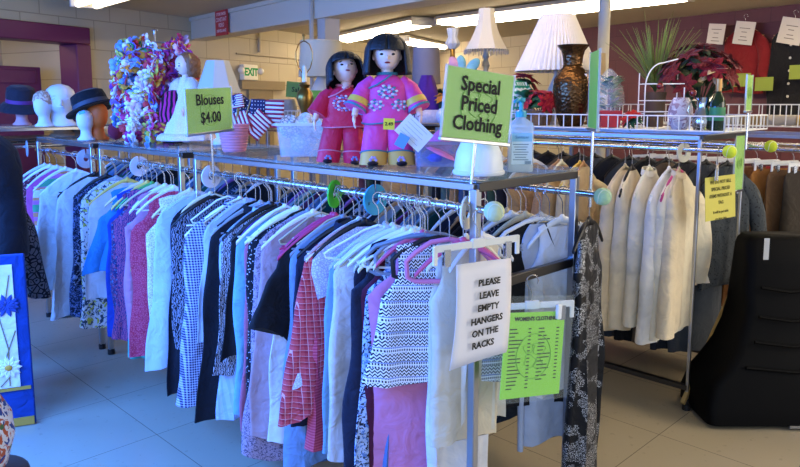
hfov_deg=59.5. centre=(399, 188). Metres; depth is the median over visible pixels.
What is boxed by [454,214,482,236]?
blouse
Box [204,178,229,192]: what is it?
blouse
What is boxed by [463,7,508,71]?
table lamp
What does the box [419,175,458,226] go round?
clothes hanger
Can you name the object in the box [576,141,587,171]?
clothes hanger
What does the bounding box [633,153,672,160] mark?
clothes hanger
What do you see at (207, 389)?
blazer
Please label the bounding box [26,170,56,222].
jacket
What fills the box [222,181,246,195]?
blouse
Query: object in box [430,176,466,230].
clothes hanger
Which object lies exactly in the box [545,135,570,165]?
clothes hanger
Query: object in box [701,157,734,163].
clothes hanger
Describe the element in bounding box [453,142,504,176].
lampshade
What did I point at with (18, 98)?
hat
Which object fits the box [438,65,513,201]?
price sign
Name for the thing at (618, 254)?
sweater
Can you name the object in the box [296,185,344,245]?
clothes hanger
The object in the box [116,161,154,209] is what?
clothes hanger
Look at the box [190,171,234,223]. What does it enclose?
clothes hanger
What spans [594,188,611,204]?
tennis ball
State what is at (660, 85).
bauble
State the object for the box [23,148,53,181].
clothes hanger
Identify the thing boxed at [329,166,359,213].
clothes hanger
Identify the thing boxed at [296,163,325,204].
clothes hanger
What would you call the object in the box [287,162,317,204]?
clothes hanger
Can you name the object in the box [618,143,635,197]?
clothes hanger
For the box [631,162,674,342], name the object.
jacket
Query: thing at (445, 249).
hanger
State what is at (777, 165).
clothes hanger
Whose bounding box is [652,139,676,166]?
clothes hanger
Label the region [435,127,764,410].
clothes rack
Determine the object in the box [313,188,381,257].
clothes hanger
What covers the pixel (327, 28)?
trim
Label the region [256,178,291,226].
clothes hanger
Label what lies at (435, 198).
clothes hanger
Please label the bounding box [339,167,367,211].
clothes hanger
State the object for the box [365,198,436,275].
clothes hanger
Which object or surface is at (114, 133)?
cloth bundle
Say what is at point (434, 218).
blouse
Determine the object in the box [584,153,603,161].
clothes hanger
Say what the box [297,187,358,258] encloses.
clothes hanger
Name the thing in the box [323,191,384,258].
clothes hanger
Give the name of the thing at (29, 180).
dress
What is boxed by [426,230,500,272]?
clothes hanger
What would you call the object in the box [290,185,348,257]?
clothes hanger
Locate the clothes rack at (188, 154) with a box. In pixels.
[96,142,286,354]
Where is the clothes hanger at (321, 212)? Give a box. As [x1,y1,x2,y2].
[278,182,328,244]
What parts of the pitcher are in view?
handle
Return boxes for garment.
[429,246,496,447]
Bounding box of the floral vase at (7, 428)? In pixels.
[0,394,14,466]
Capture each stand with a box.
[142,30,166,143]
[637,58,684,128]
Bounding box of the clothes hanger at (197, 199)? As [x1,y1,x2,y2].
[180,188,212,213]
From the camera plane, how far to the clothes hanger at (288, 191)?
3.86 m
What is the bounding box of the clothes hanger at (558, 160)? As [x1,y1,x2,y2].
[537,140,560,184]
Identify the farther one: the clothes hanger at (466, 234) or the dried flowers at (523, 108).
the dried flowers at (523, 108)
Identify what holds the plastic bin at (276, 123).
on the clothes rack at (543, 175)
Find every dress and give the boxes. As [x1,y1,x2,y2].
[23,169,47,210]
[69,179,104,317]
[80,181,117,328]
[106,188,132,336]
[111,188,153,340]
[238,212,268,238]
[241,215,293,439]
[241,216,296,460]
[342,239,387,466]
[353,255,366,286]
[354,249,390,466]
[361,248,384,466]
[368,240,436,466]
[382,247,395,466]
[506,222,563,407]
[561,224,604,466]
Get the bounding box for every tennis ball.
[484,201,504,221]
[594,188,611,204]
[722,145,736,157]
[764,140,777,151]
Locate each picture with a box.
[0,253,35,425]
[0,264,21,388]
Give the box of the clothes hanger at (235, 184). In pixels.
[228,158,251,191]
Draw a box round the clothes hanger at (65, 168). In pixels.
[33,150,73,191]
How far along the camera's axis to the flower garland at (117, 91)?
4.32 m
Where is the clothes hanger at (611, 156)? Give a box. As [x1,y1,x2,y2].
[593,137,620,169]
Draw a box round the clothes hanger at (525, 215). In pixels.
[492,185,545,236]
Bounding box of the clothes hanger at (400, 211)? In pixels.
[393,171,422,219]
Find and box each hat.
[0,85,35,114]
[49,130,74,135]
[66,88,110,118]
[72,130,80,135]
[424,130,455,160]
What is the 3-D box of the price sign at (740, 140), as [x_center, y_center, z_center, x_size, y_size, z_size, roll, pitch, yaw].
[1.873,-0.136,3.867,0.125,0.324,0.014,-6,9,-41]
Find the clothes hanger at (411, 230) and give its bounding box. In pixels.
[355,196,418,267]
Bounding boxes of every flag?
[231,93,244,108]
[231,93,252,131]
[231,94,272,140]
[246,99,283,127]
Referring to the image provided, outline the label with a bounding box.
[513,144,529,163]
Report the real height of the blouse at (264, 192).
0.690 m
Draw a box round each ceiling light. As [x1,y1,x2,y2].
[69,0,127,8]
[340,16,436,42]
[398,35,447,49]
[435,0,694,26]
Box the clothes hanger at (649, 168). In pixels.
[634,144,653,199]
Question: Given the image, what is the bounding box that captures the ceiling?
[65,0,799,47]
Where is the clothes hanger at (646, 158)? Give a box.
[633,139,656,166]
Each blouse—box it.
[25,211,50,298]
[85,183,133,300]
[105,163,121,172]
[108,163,125,175]
[114,166,129,175]
[118,165,137,177]
[123,167,141,178]
[135,168,155,181]
[143,169,163,180]
[146,193,205,316]
[149,169,177,184]
[169,173,190,184]
[185,179,193,189]
[201,177,221,192]
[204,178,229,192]
[213,211,263,375]
[215,180,235,193]
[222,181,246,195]
[230,182,255,197]
[233,212,280,414]
[242,183,287,201]
[267,237,293,443]
[280,188,297,202]
[283,189,301,203]
[288,190,309,205]
[291,191,317,206]
[301,191,323,208]
[307,196,326,208]
[317,196,335,211]
[322,195,345,213]
[336,197,362,214]
[347,200,362,215]
[349,199,377,216]
[358,165,366,187]
[366,166,372,187]
[369,201,392,221]
[373,165,381,185]
[376,203,405,225]
[381,158,428,196]
[387,204,413,224]
[396,205,420,224]
[400,207,432,226]
[414,207,440,226]
[421,209,449,229]
[423,165,437,198]
[432,166,445,199]
[434,211,459,231]
[441,167,453,200]
[444,214,467,234]
[449,174,459,202]
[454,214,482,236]
[458,176,468,202]
[467,219,487,232]
[479,176,487,205]
[485,221,503,233]
[487,162,510,202]
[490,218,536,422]
[496,164,520,208]
[507,163,545,213]
[531,165,555,215]
[541,165,569,221]
[555,167,607,224]
[565,166,596,222]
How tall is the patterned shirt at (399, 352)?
0.490 m
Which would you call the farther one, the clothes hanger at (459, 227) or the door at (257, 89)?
the door at (257, 89)
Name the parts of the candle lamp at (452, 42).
stem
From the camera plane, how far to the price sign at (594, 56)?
2.63 m
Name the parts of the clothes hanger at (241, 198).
frame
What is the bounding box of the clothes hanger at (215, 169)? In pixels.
[181,169,228,214]
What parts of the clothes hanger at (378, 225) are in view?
frame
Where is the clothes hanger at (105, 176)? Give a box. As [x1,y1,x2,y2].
[73,155,111,199]
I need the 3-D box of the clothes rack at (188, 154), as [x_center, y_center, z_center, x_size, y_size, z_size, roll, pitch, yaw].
[-1.269,0.406,4.257,0.644,1.356,1.160,-7,10,-45]
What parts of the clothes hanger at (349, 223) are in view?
frame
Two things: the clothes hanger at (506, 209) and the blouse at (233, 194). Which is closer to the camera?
the clothes hanger at (506, 209)
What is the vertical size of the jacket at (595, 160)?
1.130 m
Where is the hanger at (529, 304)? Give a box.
[511,274,573,319]
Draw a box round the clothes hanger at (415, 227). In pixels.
[366,194,417,271]
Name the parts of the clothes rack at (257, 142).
post, post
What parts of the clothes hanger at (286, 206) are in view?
frame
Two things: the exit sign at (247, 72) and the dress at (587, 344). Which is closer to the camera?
the dress at (587, 344)
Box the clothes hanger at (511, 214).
[481,187,533,231]
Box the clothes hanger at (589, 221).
[572,187,602,253]
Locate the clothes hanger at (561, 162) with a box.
[546,140,568,185]
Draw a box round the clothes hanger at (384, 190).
[378,190,388,225]
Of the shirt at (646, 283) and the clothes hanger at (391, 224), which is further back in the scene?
the shirt at (646, 283)
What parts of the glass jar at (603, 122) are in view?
pot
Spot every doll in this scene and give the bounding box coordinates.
[156,52,216,142]
[307,51,366,164]
[344,33,429,166]
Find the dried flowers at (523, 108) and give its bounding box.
[514,108,550,116]
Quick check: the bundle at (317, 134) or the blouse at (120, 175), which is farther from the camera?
the blouse at (120, 175)
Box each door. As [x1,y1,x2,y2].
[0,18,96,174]
[238,80,284,177]
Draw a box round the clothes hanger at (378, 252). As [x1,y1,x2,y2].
[373,196,456,274]
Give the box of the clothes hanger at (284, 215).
[248,180,301,243]
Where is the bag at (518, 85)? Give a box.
[509,79,532,124]
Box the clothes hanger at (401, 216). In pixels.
[396,172,430,221]
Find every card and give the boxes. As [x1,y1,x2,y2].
[286,81,300,97]
[311,90,321,102]
[706,24,725,44]
[732,21,755,44]
[776,16,799,45]
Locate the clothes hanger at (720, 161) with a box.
[716,158,759,166]
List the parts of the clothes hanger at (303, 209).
frame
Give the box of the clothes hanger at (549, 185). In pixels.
[545,185,553,217]
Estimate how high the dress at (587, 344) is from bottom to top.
1.110 m
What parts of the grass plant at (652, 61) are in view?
pot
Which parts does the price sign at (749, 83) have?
post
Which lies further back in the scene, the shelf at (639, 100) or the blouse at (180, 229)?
the shelf at (639, 100)
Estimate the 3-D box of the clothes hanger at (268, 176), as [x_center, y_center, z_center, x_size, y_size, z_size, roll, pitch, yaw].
[-0.569,0.068,3.082,0.348,0.252,0.009,-2,7,-16]
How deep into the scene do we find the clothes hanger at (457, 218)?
2.98 m
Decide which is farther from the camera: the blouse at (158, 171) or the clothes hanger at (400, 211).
the blouse at (158, 171)
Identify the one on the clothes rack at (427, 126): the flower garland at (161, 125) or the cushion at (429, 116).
the cushion at (429, 116)
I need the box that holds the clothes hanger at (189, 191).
[152,166,202,218]
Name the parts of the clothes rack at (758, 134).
post, post, hanging rail, hanging rail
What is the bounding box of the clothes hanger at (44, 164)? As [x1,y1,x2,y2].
[23,147,47,176]
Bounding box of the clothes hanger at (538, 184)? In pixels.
[536,184,544,215]
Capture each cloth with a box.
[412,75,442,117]
[726,115,740,124]
[740,116,766,124]
[766,115,797,125]
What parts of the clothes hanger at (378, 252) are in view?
frame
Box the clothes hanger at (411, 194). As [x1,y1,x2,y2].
[406,194,414,228]
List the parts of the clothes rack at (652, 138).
hanging rail, hanging rail, post, post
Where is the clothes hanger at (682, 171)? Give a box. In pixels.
[660,162,687,201]
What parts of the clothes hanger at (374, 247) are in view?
frame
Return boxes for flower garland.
[109,38,136,127]
[109,51,134,109]
[112,37,145,134]
[117,33,164,111]
[122,54,166,147]
[140,56,166,149]
[153,122,174,149]
[156,37,199,81]
[164,33,189,92]
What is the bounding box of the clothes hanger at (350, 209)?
[344,168,378,213]
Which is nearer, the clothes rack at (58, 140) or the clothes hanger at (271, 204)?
the clothes hanger at (271, 204)
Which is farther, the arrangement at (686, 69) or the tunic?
the arrangement at (686, 69)
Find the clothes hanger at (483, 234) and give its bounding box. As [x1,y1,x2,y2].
[449,198,513,272]
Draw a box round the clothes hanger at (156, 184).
[119,162,161,209]
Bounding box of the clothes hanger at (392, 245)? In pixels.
[362,197,426,268]
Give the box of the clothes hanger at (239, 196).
[184,172,246,237]
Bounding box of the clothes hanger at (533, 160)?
[509,139,547,177]
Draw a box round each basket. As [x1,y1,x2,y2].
[440,113,768,132]
[526,110,552,124]
[585,104,799,127]
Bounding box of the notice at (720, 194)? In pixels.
[705,174,734,221]
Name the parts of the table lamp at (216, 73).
lamp shade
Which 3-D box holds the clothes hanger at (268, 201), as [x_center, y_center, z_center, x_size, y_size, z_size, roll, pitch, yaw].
[-0.573,0.085,3.101,0.448,0.290,0.020,-2,7,-15]
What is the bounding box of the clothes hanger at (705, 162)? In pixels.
[687,141,715,175]
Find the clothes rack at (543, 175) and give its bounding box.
[189,149,594,466]
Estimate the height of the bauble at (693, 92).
0.038 m
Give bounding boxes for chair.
[680,231,799,428]
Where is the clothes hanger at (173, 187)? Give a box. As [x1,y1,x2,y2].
[136,164,177,215]
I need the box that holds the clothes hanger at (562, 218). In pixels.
[527,185,581,248]
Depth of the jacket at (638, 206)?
3.62 m
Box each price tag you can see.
[733,73,750,86]
[755,77,773,90]
[763,238,769,259]
[789,65,799,78]
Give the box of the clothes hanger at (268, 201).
[219,176,271,241]
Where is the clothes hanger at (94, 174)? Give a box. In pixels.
[57,154,98,198]
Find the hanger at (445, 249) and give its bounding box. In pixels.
[432,208,519,266]
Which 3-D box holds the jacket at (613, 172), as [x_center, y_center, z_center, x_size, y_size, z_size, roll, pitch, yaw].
[1.514,0.376,4.516,0.534,1.130,0.113,-3,7,-21]
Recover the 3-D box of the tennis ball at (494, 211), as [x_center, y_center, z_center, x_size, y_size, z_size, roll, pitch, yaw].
[0.297,0.071,2.210,0.066,0.066,0.066,-3,8,-22]
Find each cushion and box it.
[415,110,438,122]
[436,109,442,123]
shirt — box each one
[36,173,87,290]
[50,177,97,320]
[176,198,254,407]
[216,202,283,419]
[278,226,345,426]
[292,226,378,389]
[361,243,502,388]
[635,173,709,344]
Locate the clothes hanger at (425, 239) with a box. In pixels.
[390,199,487,278]
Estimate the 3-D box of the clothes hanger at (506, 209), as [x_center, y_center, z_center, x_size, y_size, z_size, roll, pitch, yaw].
[0.443,0.090,2.905,0.344,0.253,0.020,-4,8,-29]
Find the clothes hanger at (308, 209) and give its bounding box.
[259,181,312,241]
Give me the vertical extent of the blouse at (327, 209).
0.841 m
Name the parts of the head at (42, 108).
beaded cap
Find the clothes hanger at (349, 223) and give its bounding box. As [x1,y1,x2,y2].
[344,187,360,225]
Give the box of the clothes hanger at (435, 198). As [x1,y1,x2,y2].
[406,173,439,221]
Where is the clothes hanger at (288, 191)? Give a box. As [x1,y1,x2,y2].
[276,161,306,201]
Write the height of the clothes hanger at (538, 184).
0.258 m
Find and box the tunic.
[283,223,333,466]
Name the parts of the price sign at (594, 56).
post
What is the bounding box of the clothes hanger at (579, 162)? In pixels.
[559,141,581,186]
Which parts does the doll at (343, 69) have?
trouser leg, cuff trim, collar trim, hem trim, trouser leg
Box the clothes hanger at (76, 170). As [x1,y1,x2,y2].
[39,151,89,196]
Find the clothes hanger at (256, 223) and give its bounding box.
[236,178,290,244]
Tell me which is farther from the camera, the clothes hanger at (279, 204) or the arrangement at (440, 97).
the arrangement at (440, 97)
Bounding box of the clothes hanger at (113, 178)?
[78,156,123,202]
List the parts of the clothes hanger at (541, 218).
frame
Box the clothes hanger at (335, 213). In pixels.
[277,184,338,260]
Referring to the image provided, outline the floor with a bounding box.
[10,290,799,466]
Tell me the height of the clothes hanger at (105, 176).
0.266 m
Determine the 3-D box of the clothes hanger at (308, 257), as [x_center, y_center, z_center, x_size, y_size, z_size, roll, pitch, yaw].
[-0.156,0.129,2.677,0.426,0.275,0.020,-4,8,-19]
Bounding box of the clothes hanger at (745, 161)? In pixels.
[744,148,778,168]
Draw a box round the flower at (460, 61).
[449,55,479,69]
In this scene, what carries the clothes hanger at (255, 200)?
hanging from the clothes rack at (543, 175)
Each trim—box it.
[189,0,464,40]
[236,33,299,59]
[309,0,340,185]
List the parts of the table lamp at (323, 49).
shade trim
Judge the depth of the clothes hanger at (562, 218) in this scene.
2.71 m
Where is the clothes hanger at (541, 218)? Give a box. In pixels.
[498,186,567,258]
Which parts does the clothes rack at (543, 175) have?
post, post, hanging rail, hanging rail, post, post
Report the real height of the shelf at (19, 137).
0.015 m
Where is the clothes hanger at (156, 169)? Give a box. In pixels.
[147,149,166,177]
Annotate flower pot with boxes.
[219,123,249,151]
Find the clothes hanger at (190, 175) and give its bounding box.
[185,151,202,180]
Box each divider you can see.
[25,141,27,156]
[76,149,89,167]
[130,156,148,175]
[201,165,220,187]
[327,180,341,207]
[363,184,386,214]
[459,196,469,229]
[677,143,690,161]
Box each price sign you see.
[184,87,234,182]
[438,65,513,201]
[586,49,599,206]
[734,135,744,193]
[743,75,752,148]
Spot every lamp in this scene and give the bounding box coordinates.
[197,60,240,144]
[238,67,244,73]
[258,68,263,74]
[293,34,317,153]
[299,39,341,90]
[412,47,439,83]
[445,28,459,56]
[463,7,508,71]
[514,13,590,124]
[584,53,605,124]
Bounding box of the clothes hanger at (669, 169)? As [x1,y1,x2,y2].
[648,144,671,203]
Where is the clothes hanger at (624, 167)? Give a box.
[608,143,628,189]
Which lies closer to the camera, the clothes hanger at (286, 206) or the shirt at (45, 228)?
the clothes hanger at (286, 206)
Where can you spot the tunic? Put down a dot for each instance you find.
(295, 454)
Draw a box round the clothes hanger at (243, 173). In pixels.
[240,173,248,201]
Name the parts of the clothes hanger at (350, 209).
frame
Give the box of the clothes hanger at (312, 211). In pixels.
[261,181,325,250]
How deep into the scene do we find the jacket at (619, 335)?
4.41 m
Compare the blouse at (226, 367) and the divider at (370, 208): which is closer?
the divider at (370, 208)
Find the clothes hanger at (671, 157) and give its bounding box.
[664,152,696,159]
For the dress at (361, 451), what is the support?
hanging from the clothes hanger at (411, 230)
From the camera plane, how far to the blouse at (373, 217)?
3.32 m
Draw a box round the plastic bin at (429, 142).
[426,141,460,144]
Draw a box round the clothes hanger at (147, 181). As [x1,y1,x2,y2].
[111,160,149,210]
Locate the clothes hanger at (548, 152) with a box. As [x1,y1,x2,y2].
[535,135,555,159]
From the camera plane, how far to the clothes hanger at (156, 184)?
3.82 m
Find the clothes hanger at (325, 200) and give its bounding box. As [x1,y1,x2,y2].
[315,165,345,210]
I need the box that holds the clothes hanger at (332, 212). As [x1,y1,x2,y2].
[279,185,333,253]
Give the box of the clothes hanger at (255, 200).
[217,174,259,226]
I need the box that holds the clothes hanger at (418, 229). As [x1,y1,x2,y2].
[373,195,423,270]
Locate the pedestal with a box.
[5,454,29,466]
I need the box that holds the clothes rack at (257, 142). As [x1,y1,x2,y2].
[165,139,311,181]
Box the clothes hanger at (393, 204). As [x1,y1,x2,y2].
[374,171,409,221]
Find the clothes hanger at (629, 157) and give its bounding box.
[604,139,638,178]
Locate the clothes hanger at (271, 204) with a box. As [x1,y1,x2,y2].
[222,176,276,241]
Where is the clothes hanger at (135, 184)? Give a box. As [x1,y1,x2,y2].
[104,160,145,207]
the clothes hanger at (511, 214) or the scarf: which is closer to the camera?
the clothes hanger at (511, 214)
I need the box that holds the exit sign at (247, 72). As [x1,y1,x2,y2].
[238,64,263,79]
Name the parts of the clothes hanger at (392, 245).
frame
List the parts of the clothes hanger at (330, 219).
frame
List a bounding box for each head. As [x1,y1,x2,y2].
[13,114,31,124]
[32,90,53,126]
[46,84,76,125]
[76,110,94,139]
[87,104,108,139]
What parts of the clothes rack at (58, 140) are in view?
post, hanging rail, post, post, hanging rail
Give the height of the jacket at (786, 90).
0.940 m
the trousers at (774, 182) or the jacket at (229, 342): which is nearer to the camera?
the jacket at (229, 342)
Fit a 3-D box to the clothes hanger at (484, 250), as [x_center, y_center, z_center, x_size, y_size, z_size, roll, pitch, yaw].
[0.205,0.165,2.264,0.320,0.246,0.020,-1,7,-7]
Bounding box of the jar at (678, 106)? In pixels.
[668,98,692,129]
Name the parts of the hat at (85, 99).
crown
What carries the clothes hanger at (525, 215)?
hanging from the clothes rack at (543, 175)
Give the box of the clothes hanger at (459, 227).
[451,178,488,234]
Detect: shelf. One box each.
[3,133,108,140]
[639,100,671,100]
[640,83,684,84]
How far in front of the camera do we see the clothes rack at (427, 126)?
5.53 m
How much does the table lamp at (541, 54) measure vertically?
0.708 m
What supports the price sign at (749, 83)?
attached to the wire basket at (637, 127)
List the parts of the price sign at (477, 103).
post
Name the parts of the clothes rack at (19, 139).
hanging rail, hanging rail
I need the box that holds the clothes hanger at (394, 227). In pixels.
[339,194,400,266]
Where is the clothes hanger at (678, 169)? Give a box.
[669,161,680,197]
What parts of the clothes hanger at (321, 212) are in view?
frame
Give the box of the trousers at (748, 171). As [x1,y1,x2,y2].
[721,167,774,305]
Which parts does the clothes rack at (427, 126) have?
post, hanging rail, post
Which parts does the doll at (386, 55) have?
sleeve trim, trouser leg, cuff trim, hem trim, collar trim, trouser leg, cuff trim, sleeve trim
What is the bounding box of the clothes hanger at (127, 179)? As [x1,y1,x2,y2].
[89,158,137,205]
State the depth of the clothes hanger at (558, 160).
4.08 m
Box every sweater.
[33,171,69,227]
[304,300,322,451]
[598,170,626,330]
[607,169,640,330]
[649,174,711,341]
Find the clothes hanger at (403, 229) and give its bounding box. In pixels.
[347,195,410,268]
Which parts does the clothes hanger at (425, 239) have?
frame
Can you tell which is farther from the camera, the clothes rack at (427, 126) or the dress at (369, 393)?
the clothes rack at (427, 126)
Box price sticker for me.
[383,118,394,129]
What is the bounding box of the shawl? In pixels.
[248,229,314,340]
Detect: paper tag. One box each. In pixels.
[394,114,433,151]
[394,132,409,149]
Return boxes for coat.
[0,135,29,255]
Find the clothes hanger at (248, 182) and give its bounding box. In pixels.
[235,157,260,193]
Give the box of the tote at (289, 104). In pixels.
[269,99,296,116]
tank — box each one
[461,245,505,428]
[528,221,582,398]
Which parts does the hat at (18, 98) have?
crown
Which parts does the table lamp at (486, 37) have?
lamp shade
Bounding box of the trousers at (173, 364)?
[167,204,190,396]
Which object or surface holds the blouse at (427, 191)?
hanging from the clothes hanger
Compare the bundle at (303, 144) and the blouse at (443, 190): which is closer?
the bundle at (303, 144)
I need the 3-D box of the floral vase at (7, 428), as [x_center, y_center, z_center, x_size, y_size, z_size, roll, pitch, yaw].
[-1.351,0.744,2.195,0.250,0.350,0.250,-7,10,-45]
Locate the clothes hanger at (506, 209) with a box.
[481,189,518,229]
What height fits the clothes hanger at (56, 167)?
0.280 m
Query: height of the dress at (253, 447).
1.038 m
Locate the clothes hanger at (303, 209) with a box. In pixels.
[262,180,307,237]
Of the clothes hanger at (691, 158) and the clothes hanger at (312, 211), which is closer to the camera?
the clothes hanger at (312, 211)
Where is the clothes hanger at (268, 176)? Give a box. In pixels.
[256,176,274,209]
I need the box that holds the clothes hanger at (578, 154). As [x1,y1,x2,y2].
[564,136,586,162]
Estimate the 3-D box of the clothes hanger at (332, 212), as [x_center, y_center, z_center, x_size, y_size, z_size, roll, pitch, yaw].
[-0.269,0.116,2.787,0.426,0.275,0.020,-3,7,-15]
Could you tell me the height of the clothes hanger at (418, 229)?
0.254 m
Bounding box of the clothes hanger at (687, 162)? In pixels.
[671,140,696,168]
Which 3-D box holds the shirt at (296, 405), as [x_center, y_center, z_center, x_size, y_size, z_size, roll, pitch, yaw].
[-0.142,0.520,2.718,0.659,0.767,0.094,-1,7,-17]
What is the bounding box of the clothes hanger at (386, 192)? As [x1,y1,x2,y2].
[380,192,392,228]
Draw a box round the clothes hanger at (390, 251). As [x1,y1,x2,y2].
[376,197,428,267]
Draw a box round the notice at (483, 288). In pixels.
[449,258,510,370]
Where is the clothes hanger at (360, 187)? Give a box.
[354,187,364,218]
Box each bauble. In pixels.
[656,82,663,89]
[689,89,696,96]
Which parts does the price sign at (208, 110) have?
post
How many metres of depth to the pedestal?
2.32 m
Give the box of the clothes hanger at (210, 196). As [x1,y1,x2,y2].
[171,169,230,227]
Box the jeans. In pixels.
[517,222,562,451]
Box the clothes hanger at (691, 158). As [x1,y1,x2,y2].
[689,153,722,164]
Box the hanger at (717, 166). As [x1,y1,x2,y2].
[715,146,718,180]
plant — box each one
[512,88,537,98]
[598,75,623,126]
[606,12,700,126]
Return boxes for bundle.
[107,123,122,139]
[279,115,300,138]
[290,132,316,154]
[295,112,312,135]
[310,118,322,139]
[421,150,453,164]
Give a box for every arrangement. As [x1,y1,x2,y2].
[434,93,444,108]
[513,73,539,91]
[523,90,554,124]
[621,109,642,130]
[653,43,742,109]
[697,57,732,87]
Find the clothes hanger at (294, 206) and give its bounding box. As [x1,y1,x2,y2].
[245,179,298,244]
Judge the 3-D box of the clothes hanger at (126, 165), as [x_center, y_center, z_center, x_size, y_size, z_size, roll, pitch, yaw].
[-2.022,-0.212,5.366,0.344,0.253,0.020,-4,8,-28]
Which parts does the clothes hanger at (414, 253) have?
frame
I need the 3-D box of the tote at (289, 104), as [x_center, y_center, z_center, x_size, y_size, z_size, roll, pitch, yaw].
[-1.055,-0.715,6.247,0.259,0.170,0.194,0,7,0]
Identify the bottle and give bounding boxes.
[511,97,532,163]
[708,79,725,130]
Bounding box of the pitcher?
[687,93,714,130]
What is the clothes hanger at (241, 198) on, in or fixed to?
hanging from the clothes rack at (543, 175)
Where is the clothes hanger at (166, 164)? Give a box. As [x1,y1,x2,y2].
[132,164,166,207]
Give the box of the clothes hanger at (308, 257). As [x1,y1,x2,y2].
[305,187,362,261]
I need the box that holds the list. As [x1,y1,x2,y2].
[499,304,563,399]
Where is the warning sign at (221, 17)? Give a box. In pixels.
[215,9,227,35]
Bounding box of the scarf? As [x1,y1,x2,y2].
[159,90,177,121]
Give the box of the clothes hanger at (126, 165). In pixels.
[117,164,129,173]
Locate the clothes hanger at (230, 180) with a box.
[218,158,243,190]
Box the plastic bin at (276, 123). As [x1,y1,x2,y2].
[274,122,321,125]
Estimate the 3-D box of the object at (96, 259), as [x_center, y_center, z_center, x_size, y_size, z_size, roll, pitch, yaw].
[-1.501,0.242,3.973,0.563,0.524,0.088,-1,7,-24]
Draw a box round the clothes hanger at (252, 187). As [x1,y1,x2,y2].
[244,157,289,194]
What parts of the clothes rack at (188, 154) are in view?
post, hanging rail, post, post, hanging rail, post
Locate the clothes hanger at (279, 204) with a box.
[231,177,282,242]
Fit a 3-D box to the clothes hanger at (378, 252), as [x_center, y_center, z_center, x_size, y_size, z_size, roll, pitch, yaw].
[0.096,0.162,2.424,0.380,0.279,0.018,-1,7,-6]
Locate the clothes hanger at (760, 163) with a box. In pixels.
[754,146,798,170]
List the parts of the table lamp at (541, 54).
lamp shade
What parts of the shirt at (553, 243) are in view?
neck trim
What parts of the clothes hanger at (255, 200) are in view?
frame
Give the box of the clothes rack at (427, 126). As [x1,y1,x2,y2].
[266,123,441,194]
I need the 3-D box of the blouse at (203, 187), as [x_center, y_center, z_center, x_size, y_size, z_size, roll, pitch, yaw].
[-1.121,0.284,4.519,0.442,0.737,0.091,-3,8,-25]
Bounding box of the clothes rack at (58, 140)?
[35,136,184,349]
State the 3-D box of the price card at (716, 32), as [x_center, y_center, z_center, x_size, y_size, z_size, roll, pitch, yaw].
[3.494,-1.714,7.740,0.004,0.242,0.225,-5,8,-34]
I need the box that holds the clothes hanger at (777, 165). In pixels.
[770,147,799,171]
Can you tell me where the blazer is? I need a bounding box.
[194,201,266,422]
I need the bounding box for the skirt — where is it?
[425,242,488,466]
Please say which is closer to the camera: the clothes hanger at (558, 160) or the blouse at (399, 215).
the blouse at (399, 215)
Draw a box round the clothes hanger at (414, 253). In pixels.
[404,201,492,283]
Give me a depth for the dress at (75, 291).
4.30 m
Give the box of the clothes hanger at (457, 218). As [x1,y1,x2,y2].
[448,177,478,231]
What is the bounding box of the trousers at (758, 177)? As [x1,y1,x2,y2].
[750,168,787,230]
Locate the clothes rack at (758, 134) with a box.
[566,129,799,156]
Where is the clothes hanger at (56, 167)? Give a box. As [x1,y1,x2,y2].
[26,149,63,189]
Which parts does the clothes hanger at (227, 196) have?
frame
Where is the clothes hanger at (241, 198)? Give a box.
[203,172,251,226]
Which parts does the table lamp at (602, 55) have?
lamp shade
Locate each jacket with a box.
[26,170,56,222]
[220,227,242,362]
[249,217,321,438]
[291,217,371,426]
[538,155,553,164]
[547,156,568,167]
[566,157,585,168]
[585,158,601,167]
[593,159,619,182]
[604,160,636,336]
[614,161,654,340]
[622,166,658,327]
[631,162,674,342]
[650,164,694,349]
[655,169,696,339]
[667,165,721,352]
[697,166,766,291]
[722,30,770,93]
[766,32,799,114]
[779,171,799,231]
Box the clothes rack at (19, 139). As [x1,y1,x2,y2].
[0,124,131,159]
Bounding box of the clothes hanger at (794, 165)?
[788,163,799,173]
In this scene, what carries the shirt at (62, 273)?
hanging from the clothes hanger at (94, 174)
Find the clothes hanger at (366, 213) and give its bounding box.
[362,169,393,217]
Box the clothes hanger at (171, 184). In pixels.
[143,163,172,209]
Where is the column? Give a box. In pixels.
[594,0,610,157]
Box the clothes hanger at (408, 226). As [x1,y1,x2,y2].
[358,194,411,272]
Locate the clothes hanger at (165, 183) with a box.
[129,162,168,214]
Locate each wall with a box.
[0,0,403,188]
[0,40,65,166]
[405,4,799,168]
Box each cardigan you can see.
[239,229,257,431]
[327,231,380,461]
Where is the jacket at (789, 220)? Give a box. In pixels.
[779,171,799,231]
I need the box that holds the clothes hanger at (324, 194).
[311,164,339,206]
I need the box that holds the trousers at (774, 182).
[764,169,799,230]
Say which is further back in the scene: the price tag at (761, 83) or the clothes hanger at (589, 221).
the price tag at (761, 83)
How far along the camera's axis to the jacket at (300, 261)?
2.67 m
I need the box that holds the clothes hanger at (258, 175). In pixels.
[255,175,263,203]
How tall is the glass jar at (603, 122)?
0.330 m
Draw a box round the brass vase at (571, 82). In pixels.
[553,44,589,126]
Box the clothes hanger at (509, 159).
[487,138,511,178]
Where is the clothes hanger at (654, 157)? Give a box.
[650,154,676,159]
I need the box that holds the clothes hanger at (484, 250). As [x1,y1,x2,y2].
[414,202,498,278]
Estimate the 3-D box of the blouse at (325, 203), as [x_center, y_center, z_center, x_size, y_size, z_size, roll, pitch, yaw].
[-0.241,0.394,3.715,0.511,0.760,0.096,-4,8,-31]
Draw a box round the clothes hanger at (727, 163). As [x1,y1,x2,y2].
[701,141,747,186]
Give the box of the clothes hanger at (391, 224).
[334,191,401,269]

